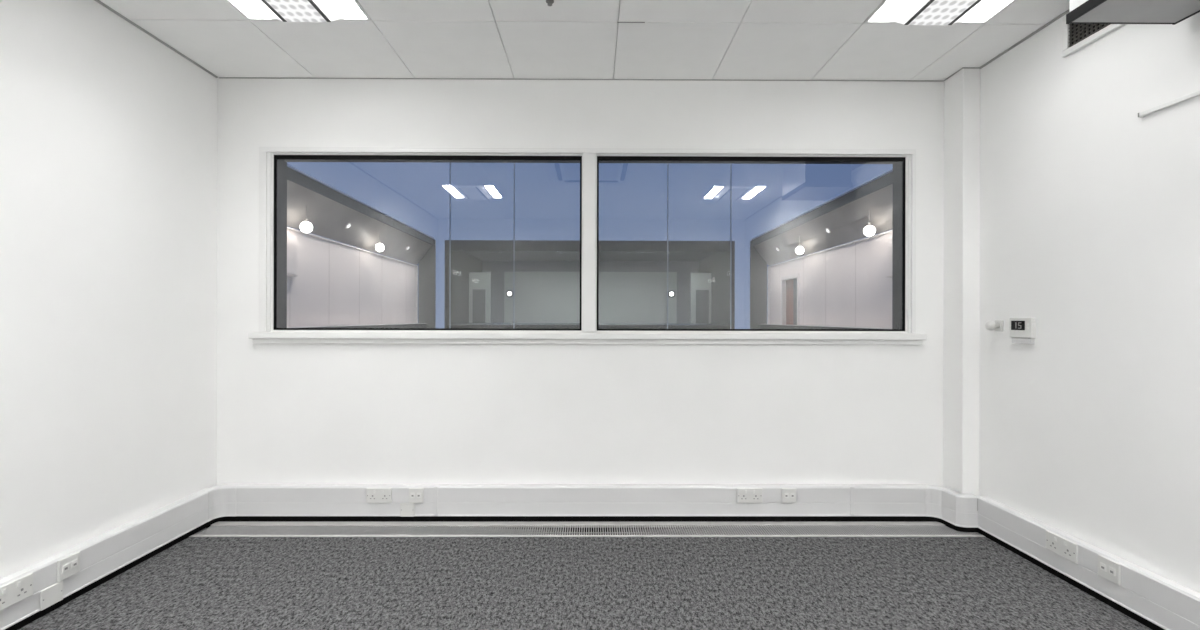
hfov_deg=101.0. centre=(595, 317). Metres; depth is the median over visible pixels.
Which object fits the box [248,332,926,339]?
window sill
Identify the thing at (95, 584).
trim
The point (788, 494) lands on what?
outlet
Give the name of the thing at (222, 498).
baseboard
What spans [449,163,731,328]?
glass screen
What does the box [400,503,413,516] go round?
blank plate
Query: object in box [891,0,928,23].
light panel
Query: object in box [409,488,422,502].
outlet
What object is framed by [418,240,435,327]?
trim
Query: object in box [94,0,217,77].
trim
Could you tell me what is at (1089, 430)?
wall
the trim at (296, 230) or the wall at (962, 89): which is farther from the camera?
the trim at (296, 230)
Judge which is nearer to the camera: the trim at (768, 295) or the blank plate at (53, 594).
the blank plate at (53, 594)
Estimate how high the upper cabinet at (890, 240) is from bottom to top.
0.440 m
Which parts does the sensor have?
knob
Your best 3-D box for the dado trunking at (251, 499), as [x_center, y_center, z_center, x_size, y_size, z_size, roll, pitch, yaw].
[-0.079,1.093,2.970,4.105,0.178,0.053,0,0,0]
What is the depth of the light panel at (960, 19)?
2.32 m
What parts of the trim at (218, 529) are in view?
frame rail, frame rail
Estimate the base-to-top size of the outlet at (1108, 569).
0.088 m
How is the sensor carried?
attached to the wall at (1089, 430)
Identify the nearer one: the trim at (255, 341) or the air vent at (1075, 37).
the air vent at (1075, 37)
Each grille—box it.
[265,0,326,21]
[909,0,976,24]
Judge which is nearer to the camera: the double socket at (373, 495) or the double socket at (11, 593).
the double socket at (11, 593)
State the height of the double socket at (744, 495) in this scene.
0.088 m
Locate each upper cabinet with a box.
[287,234,297,276]
[887,237,892,277]
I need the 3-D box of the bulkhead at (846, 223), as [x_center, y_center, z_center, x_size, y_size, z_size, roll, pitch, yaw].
[3.123,-1.196,6.230,0.302,0.435,6.150,0,0,0]
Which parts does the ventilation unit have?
edge trim, panel, edge trim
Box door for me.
[781,273,798,324]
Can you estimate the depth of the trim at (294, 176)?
6.04 m
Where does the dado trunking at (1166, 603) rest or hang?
attached to the wall at (1089, 430)
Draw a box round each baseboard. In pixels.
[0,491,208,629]
[201,484,239,520]
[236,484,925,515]
[921,484,977,527]
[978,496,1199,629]
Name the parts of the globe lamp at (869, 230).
globe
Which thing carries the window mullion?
in the wall at (287, 413)
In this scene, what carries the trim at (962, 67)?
attached to the wall at (962, 89)
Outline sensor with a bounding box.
[985,320,1003,330]
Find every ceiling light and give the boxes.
[226,0,370,21]
[864,0,1015,24]
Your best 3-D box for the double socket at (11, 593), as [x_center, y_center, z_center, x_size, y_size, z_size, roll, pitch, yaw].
[-2.222,1.049,1.879,0.014,0.088,0.150,0,0,0]
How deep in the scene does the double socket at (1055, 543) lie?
2.28 m
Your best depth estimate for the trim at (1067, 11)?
2.54 m
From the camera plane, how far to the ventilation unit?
1.80 m
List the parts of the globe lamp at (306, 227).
globe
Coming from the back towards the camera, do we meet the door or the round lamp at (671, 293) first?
the round lamp at (671, 293)
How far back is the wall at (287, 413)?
3.00 m
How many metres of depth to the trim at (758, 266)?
9.31 m
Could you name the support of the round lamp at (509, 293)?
attached to the glass screen
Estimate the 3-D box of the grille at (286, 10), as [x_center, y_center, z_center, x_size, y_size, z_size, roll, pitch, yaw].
[-1.387,-1.428,2.113,0.190,0.004,0.544,0,0,0]
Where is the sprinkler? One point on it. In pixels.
(549, 2)
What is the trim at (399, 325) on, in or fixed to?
attached to the wall at (336, 284)
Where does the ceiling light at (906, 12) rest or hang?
attached to the ceiling at (500, 39)
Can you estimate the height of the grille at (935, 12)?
0.004 m
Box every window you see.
[272,154,582,331]
[596,155,906,331]
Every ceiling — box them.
[99,0,1068,79]
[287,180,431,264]
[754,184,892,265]
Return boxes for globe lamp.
[300,205,312,232]
[375,241,383,251]
[796,245,803,254]
[863,210,875,235]
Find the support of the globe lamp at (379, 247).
hanging from the bulkhead at (328, 218)
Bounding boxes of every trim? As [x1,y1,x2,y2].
[5,516,1164,629]
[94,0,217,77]
[190,522,984,536]
[219,77,943,81]
[253,339,922,344]
[259,147,915,332]
[287,167,433,245]
[287,227,417,322]
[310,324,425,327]
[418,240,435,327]
[434,486,437,514]
[750,241,766,328]
[751,171,892,246]
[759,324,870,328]
[767,230,892,323]
[850,486,854,515]
[944,67,978,80]
[979,9,1068,68]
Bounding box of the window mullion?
[582,153,595,331]
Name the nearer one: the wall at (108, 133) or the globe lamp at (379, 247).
the wall at (108, 133)
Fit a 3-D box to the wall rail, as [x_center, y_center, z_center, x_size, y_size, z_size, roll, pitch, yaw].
[2.219,-0.825,1.211,0.014,0.017,1.608,0,0,0]
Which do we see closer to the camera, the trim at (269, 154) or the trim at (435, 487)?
the trim at (435, 487)
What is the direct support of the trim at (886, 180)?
attached to the wall at (849, 285)
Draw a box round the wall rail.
[1138,90,1199,116]
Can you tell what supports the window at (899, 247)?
in the wall at (287, 413)
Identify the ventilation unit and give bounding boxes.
[1066,0,1199,24]
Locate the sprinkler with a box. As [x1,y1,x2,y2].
[546,0,553,5]
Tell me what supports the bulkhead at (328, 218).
on the wall at (336, 284)
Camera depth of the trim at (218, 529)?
2.84 m
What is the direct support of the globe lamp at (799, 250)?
hanging from the bulkhead at (846, 223)
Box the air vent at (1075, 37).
[1062,15,1124,56]
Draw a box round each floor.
[18,537,1151,629]
[206,521,931,534]
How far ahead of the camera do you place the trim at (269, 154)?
2.99 m
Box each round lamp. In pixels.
[506,290,512,296]
[668,290,674,297]
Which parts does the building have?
door, door frame, pale wall panel, glazing sill, door frame, door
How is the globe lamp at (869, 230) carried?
hanging from the bulkhead at (846, 223)
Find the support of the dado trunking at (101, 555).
attached to the wall at (108, 133)
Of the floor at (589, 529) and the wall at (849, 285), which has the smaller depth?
the floor at (589, 529)
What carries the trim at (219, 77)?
attached to the wall at (287, 413)
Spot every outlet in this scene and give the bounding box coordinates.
[57,552,79,581]
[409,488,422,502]
[782,488,795,502]
[1098,555,1120,585]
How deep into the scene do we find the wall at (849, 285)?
6.52 m
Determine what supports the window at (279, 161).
in the wall at (287, 413)
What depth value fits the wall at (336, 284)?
6.60 m
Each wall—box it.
[0,0,217,578]
[217,76,943,486]
[287,229,415,326]
[769,232,892,327]
[943,68,979,496]
[976,12,1199,592]
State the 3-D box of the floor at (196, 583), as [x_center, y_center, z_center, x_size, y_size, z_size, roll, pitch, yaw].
[-0.026,1.260,0.692,4.700,0.100,4.085,0,0,0]
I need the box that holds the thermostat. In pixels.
[1009,318,1035,343]
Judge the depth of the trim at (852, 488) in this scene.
2.95 m
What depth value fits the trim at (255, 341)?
2.98 m
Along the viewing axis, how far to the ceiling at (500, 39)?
2.58 m
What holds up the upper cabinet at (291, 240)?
attached to the wall at (336, 284)
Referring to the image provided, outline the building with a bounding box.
[445,240,734,328]
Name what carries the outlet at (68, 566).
attached to the wall at (108, 133)
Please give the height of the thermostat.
0.134 m
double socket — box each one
[0,573,32,610]
[366,488,391,502]
[737,488,761,502]
[1046,530,1077,563]
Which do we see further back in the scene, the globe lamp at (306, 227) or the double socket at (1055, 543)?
the globe lamp at (306, 227)
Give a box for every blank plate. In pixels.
[40,581,62,610]
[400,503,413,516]
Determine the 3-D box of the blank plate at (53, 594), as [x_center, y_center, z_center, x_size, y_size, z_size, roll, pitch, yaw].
[-2.223,1.135,2.025,0.006,0.080,0.084,0,0,0]
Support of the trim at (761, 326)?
attached to the wall at (849, 285)

